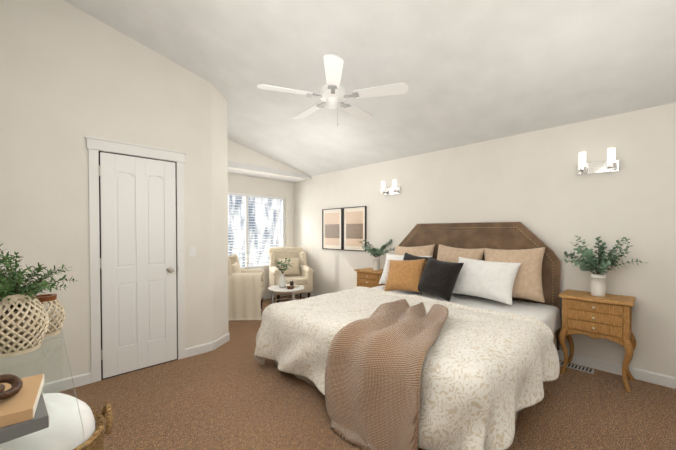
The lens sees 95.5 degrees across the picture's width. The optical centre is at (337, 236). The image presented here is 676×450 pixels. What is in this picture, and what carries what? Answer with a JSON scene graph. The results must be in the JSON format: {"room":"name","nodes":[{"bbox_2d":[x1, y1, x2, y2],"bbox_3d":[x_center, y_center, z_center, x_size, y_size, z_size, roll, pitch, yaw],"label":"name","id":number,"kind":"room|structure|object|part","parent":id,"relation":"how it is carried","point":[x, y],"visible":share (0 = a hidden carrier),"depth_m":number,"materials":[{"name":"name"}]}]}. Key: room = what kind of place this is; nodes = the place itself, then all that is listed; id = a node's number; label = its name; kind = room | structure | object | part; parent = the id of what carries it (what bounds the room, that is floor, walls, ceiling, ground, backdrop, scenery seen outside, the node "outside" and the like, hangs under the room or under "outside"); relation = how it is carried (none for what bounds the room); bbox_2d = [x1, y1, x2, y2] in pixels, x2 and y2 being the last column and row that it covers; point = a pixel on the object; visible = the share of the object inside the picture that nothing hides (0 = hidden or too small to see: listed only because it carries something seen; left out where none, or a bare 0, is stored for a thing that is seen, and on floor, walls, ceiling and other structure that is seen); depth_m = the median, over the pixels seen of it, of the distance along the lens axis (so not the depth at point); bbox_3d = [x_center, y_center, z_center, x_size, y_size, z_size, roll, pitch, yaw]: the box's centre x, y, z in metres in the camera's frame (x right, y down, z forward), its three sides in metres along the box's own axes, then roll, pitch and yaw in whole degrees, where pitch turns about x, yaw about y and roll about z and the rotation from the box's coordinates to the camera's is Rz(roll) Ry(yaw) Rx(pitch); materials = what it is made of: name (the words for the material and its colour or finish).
{"room":"bedroom","nodes":[
{"label":"bedroom","id":0,"kind":"room"},
{"bbox_2d":[0,0,228,383],"bbox_3d":[-2.652,-0.524,3.626,2.030,3.600,2.025,-1,1,-44],"label":"wall","id":1,"kind":"structure","parent":0,"point":[71,77],"depth_m":2.64,"materials":[{"name":"paint"}]},
{"bbox_2d":[42,372,90,393],"bbox_3d":[-2.366,1.246,2.511,0.550,0.095,0.013,-1,1,-44],"label":"baseboard","id":2,"kind":"structure","parent":1,"relation":"attached to","point":[81,380],"depth_m":2.59,"materials":[{"name":"white"}]},
{"bbox_2d":[85,136,185,382],"bbox_3d":[-1.869,0.209,2.929,0.820,2.156,0.080,-1,1,-44],"label":"door","id":3,"kind":"structure","parent":1,"relation":"in","point":[94,145],"depth_m":2.73,"materials":[{"name":"white wood"}]},
{"bbox_3d":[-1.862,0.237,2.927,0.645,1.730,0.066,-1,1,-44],"label":"knob","id":4,"kind":"part","parent":3,"relation":"part of","materials":[{"name":"white wood"}]},
{"bbox_2d":[100,152,176,378],"bbox_3d":[-1.891,0.262,2.953,0.614,2.025,0.012,-1,1,-44],"label":"door leaf","id":5,"kind":"structure","parent":3,"relation":"attached to","point":[138,255],"depth_m":2.93,"materials":[{"name":"white paint"}]},
{"bbox_2d":[99,151,177,379],"bbox_3d":[-1.896,0.262,2.958,0.636,2.048,0.002,-1,1,-44],"label":"door frame","id":6,"kind":"structure","parent":3,"relation":"attached to","point":[100,268],"depth_m":2.76,"materials":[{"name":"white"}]},
{"bbox_2d":[189,246,195,256],"bbox_3d":[-1.556,0.161,3.281,0.072,0.116,0.009,-1,1,-44],"label":"light switch","id":7,"kind":"object","parent":1,"relation":"attached to","point":[192,251],"visible":1,"depth_m":3.28,"materials":[{"name":"white plastic"}]},
{"bbox_2d":[185,342,213,357],"bbox_3d":[-1.508,1.233,3.342,0.300,0.095,0.013,-1,1,-44],"label":"baseboard","id":8,"kind":"structure","parent":1,"relation":"attached to","point":[198,349],"depth_m":3.33,"materials":[{"name":"white"}]},
{"bbox_2d":[213,333,229,349],"bbox_3d":[-1.365,1.229,3.603,0.013,0.095,0.313,0,1,12],"label":"baseboard","id":9,"kind":"structure","parent":1,"relation":"attached to","point":[222,340],"depth_m":3.59,"materials":[{"name":"white wood"}]},
{"bbox_2d":[228,174,293,293],"bbox_3d":[-1.776,-0.059,5.785,2.220,2.600,0.150,-1,1,-44],"label":"wall","id":10,"kind":"structure","parent":0,"point":[249,185],"depth_m":6.09,"materials":[{"name":"paint"}]},
{"bbox_2d":[235,195,284,269],"bbox_3d":[-1.724,-0.077,5.810,1.750,1.444,0.187,-1,1,-44],"label":"window","id":11,"kind":"structure","parent":10,"relation":"in","point":[247,219],"depth_m":5.81,"materials":[{"name":"white"}]},
{"bbox_2d":[228,192,284,268],"bbox_3d":[-1.704,-0.097,5.789,1.670,1.398,0.051,-1,1,-44],"label":"window blinds","id":12,"kind":"object","parent":11,"relation":"attached to","point":[260,197],"visible":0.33,"depth_m":5.88,"materials":[{"name":"white"}]},
{"bbox_2d":[263,293,291,299],"bbox_3d":[-1.719,1.195,5.746,2.220,0.095,0.013,-1,1,-44],"label":"baseboard","id":13,"kind":"structure","parent":10,"relation":"attached to","point":[267,296],"depth_m":6.09,"materials":[{"name":"white"}]},
{"bbox_2d":[227,139,310,179],"bbox_3d":[-1.370,-1.401,5.344,2.220,0.580,0.120,-1,1,-44],"label":"wall","id":14,"kind":"structure","parent":0,"point":[237,152],"depth_m":5.18,"materials":[{"name":"paint"}]},
{"bbox_2d":[57,295,675,449],"bbox_3d":[-0.296,1.337,2.926,5.100,0.100,7.050,-1,1,-44],"label":"floor","id":15,"kind":"structure","parent":0,"point":[232,393],"depth_m":2.30,"materials":[{"name":"carpet"}]},
{"bbox_2d":[0,243,84,449],"bbox_3d":[-1.270,0.663,1.255,0.372,1.300,1.340,-1,1,-44],"label":"console table","id":16,"kind":"object","parent":15,"relation":"on","point":[26,316],"visible":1,"depth_m":1.39,"materials":[{"name":"clear glass"}]},
{"bbox_2d":[0,290,48,357],"bbox_3d":[-1.533,0.406,1.457,0.235,0.275,0.235,-1,1,-44],"label":"jar","id":17,"kind":"object","parent":16,"relation":"on","point":[22,315],"depth_m":1.42,"materials":[{"name":"beige wicker"}]},
{"bbox_2d":[0,374,48,443],"bbox_3d":[-1.022,0.521,0.910,0.237,0.067,0.310,-1,1,-44],"label":"books","id":18,"kind":"object","parent":16,"relation":"on","point":[25,412],"depth_m":0.88,"materials":[{"name":"orange paper"}]},
{"bbox_2d":[35,294,65,337],"bbox_3d":[-1.611,0.433,1.681,0.178,0.215,0.178,-1,1,-44],"label":"jar","id":19,"kind":"object","parent":16,"relation":"on","point":[56,325],"depth_m":1.67,"materials":[{"name":"wicker"}]},
{"bbox_2d":[0,393,111,449],"bbox_3d":[-1.225,0.986,1.263,0.480,0.655,0.434,-1,1,-44],"label":"basket","id":20,"kind":"object","parent":15,"relation":"on","point":[93,423],"visible":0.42,"depth_m":1.24,"materials":[{"name":"white fabric"}]},
{"bbox_2d":[228,254,264,320],"bbox_3d":[-1.614,0.745,4.938,0.845,1.027,0.826,0,1,-7],"label":"armchair","id":21,"kind":"object","parent":15,"relation":"on","point":[246,289],"visible":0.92,"depth_m":4.61,"materials":[{"name":"fabric"}]},
{"bbox_2d":[231,262,240,272],"bbox_3d":[-1.656,0.594,4.979,0.327,0.354,0.405,-1,1,-44],"label":"pillow","id":22,"kind":"object","parent":21,"relation":"on","point":[236,268],"depth_m":4.88,"materials":[{"name":"fabric"}]},
{"bbox_2d":[268,258,303,303],"bbox_3d":[-0.832,0.795,4.952,0.580,0.921,0.580,-1,1,-44],"label":"side table","id":23,"kind":"object","parent":15,"relation":"on","point":[291,287],"visible":0.9,"depth_m":4.89,"materials":[{"name":"white stone"}]},
{"bbox_2d":[278,273,285,287],"bbox_3d":[-0.896,0.712,4.945,0.124,0.225,0.124,-1,1,-44],"label":"vase","id":24,"kind":"object","parent":23,"relation":"on","point":[282,281],"depth_m":4.90,"materials":[{"name":"white ceramic"}]},
{"bbox_2d":[276,258,292,273],"bbox_3d":[-0.866,0.482,4.849,0.274,0.292,0.267,-1,1,-44],"label":"plant","id":25,"kind":"object","parent":24,"relation":"in","point":[283,264],"depth_m":4.89,"materials":[{"name":"green plant"}]},
{"bbox_2d":[268,247,313,302],"bbox_3d":[-0.917,0.731,5.797,0.730,1.027,0.807,0,1,-22],"label":"armchair","id":26,"kind":"object","parent":15,"relation":"on","point":[299,272],"visible":0.71,"depth_m":5.74,"materials":[{"name":"fabric"}]},
{"bbox_2d":[278,258,299,274],"bbox_3d":[-0.924,0.581,5.811,0.450,0.354,0.232,-1,1,-44],"label":"pillow","id":27,"kind":"object","parent":26,"relation":"on","point":[294,270],"depth_m":5.78,"materials":[{"name":"fabric"}]},
{"bbox_2d":[354,239,394,287],"bbox_3d":[0.501,0.653,4.618,0.563,1.229,0.538,-1,1,-44],"label":"nightstand","id":28,"kind":"object","parent":15,"relation":"on","point":[369,277],"visible":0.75,"depth_m":4.61,"materials":[{"name":"brown wood"}]},
{"bbox_2d":[373,257,379,269],"bbox_3d":[0.585,0.414,4.662,0.111,0.200,0.111,-1,1,-44],"label":"vase","id":29,"kind":"object","parent":28,"relation":"on","point":[376,260],"depth_m":4.62,"materials":[{"name":"white ceramic"}]},
{"bbox_2d":[357,239,394,256],"bbox_3d":[0.501,0.193,4.610,0.563,0.309,0.538,-1,1,-44],"label":"plant","id":30,"kind":"object","parent":29,"relation":"in","point":[373,251],"depth_m":4.61,"materials":[{"name":"green plant"}]},
{"bbox_2d":[254,222,561,449],"bbox_3d":[0.703,0.577,3.028,2.492,1.464,2.371,-1,1,-44],"label":"bed","id":31,"kind":"object","parent":15,"relation":"on","point":[446,337],"visible":1,"depth_m":2.29,"materials":[{"name":"white fabric"}]},
{"bbox_2d":[324,299,448,449],"bbox_3d":[0.580,0.941,2.226,1.191,0.698,0.995,-1,1,-44],"label":"throw","id":32,"kind":"object","parent":31,"relation":"on","point":[386,384],"depth_m":1.92,"materials":[{"name":"brown fabric"}]},
{"bbox_2d":[379,253,431,283],"bbox_3d":[0.864,0.445,4.000,0.297,0.431,0.733,-1,1,-44],"label":"pillow","id":33,"kind":"object","parent":31,"relation":"on","point":[422,260],"depth_m":4.03,"materials":[{"name":"fabric"}]},
{"bbox_2d":[403,252,432,293],"bbox_3d":[0.925,0.443,3.780,0.234,0.499,0.513,-1,1,-44],"label":"pillow","id":34,"kind":"object","parent":31,"relation":"on","point":[420,265],"depth_m":3.66,"materials":[{"name":"fabric"}]},
{"bbox_2d":[418,257,463,301],"bbox_3d":[1.116,0.463,3.409,0.304,0.454,0.556,-1,1,-44],"label":"pillow","id":35,"kind":"object","parent":31,"relation":"on","point":[437,278],"depth_m":3.35,"materials":[{"name":"black fabric"}]},
{"bbox_3d":[1.567,0.492,3.860,0.093,1.320,2.030,-1,1,-44],"label":"headboard","id":36,"kind":"part","parent":31,"relation":"part of","materials":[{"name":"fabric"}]},
{"bbox_2d":[452,257,521,304],"bbox_3d":[1.551,0.456,3.287,0.302,0.454,0.746,-1,1,-44],"label":"pillow","id":37,"kind":"object","parent":31,"relation":"on","point":[497,279],"depth_m":3.18,"materials":[{"name":"white fabric"}]},
{"bbox_2d":[559,361,594,373],"bbox_3d":[2.325,1.281,2.999,0.110,0.010,0.270,-1,1,-44],"label":"floor air vent","id":38,"kind":"object","parent":15,"relation":"on","point":[580,368],"visible":0.94,"depth_m":2.97,"materials":[{"name":"white"}]},
{"bbox_2d":[559,235,646,391],"bbox_3d":[2.340,0.645,2.737,0.535,1.305,0.595,-1,1,-44],"label":"nightstand","id":39,"kind":"object","parent":15,"relation":"on","point":[597,312],"visible":1,"depth_m":2.73,"materials":[{"name":"brown wood"}]},
{"bbox_2d":[590,273,605,296],"bbox_3d":[2.379,0.444,2.808,0.111,0.200,0.111,-1,1,-44],"label":"vase","id":40,"kind":"object","parent":39,"relation":"on","point":[598,280],"depth_m":2.77,"materials":[{"name":"white ceramic"}]},
{"bbox_2d":[564,235,646,274],"bbox_3d":[2.340,0.184,2.730,0.535,0.384,0.595,-1,1,-44],"label":"plant","id":41,"kind":"object","parent":40,"relation":"in","point":[597,264],"depth_m":2.75,"materials":[{"name":"green plant"}]},
{"bbox_2d":[64,0,675,182],"bbox_3d":[-0.296,-1.656,2.878,4.400,1.166,6.350,-1,1,-44],"label":"ceiling","id":42,"kind":"structure","parent":0,"point":[467,72],"depth_m":2.64,"materials":[{"name":"paint"}]},
{"bbox_2d":[257,54,407,125],"bbox_3d":[-0.056,-1.294,2.824,1.276,0.576,1.262,-1,1,-44],"label":"ceiling fan","id":43,"kind":"object","parent":42,"relation":"hanging from","point":[332,93],"visible":1,"depth_m":2.68,"materials":[{"name":"white"}]},
{"bbox_2d":[294,102,675,387],"bbox_3d":[1.231,-0.136,4.381,0.150,2.800,6.350,-1,1,-44],"label":"wall","id":44,"kind":"structure","parent":0,"point":[536,184],"depth_m":3.16,"materials":[{"name":"paint"}]},
{"bbox_2d":[322,208,342,249],"bbox_3d":[-0.108,-0.131,5.635,0.028,0.750,0.525,-1,1,-44],"label":"picture","id":45,"kind":"object","parent":44,"relation":"attached to","point":[332,229],"visible":0.96,"depth_m":5.62,"materials":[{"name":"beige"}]},
{"bbox_2d":[343,206,366,251],"bbox_3d":[0.278,-0.125,5.236,0.028,0.750,0.525,-1,1,-44],"label":"picture","id":46,"kind":"object","parent":44,"relation":"attached to","point":[354,224],"visible":0.94,"depth_m":5.23,"materials":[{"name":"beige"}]},
{"bbox_2d":[381,180,400,194],"bbox_3d":[0.782,-0.734,4.639,0.121,0.202,0.310,-1,1,-44],"label":"sconce","id":47,"kind":"object","parent":44,"relation":"attached to","point":[394,189],"visible":1,"depth_m":4.66,"materials":[{"name":"silver metal"}]},
{"bbox_2d":[295,293,674,388],"bbox_3d":[0.963,1.214,4.560,0.013,0.095,5.450,-1,1,-44],"label":"baseboard","id":48,"kind":"structure","parent":44,"relation":"attached to","point":[644,375],"depth_m":2.86,"materials":[{"name":"white wood"}]},
{"bbox_2d":[577,148,618,174],"bbox_3d":[2.454,-0.707,2.911,0.121,0.202,0.310,-1,1,-44],"label":"sconce","id":49,"kind":"object","parent":44,"relation":"attached to","point":[611,164],"visible":1,"depth_m":2.93,"materials":[{"name":"silver metal"}]},
{"label":"outside","id":50,"kind":"structure","parent":0,"visible":0},
{"bbox_2d":[228,195,281,266],"bbox_3d":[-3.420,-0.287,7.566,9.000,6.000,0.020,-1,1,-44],"label":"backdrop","id":51,"kind":"structure","parent":50,"point":[230,197],"depth_m":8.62,"materials":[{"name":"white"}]}
]}

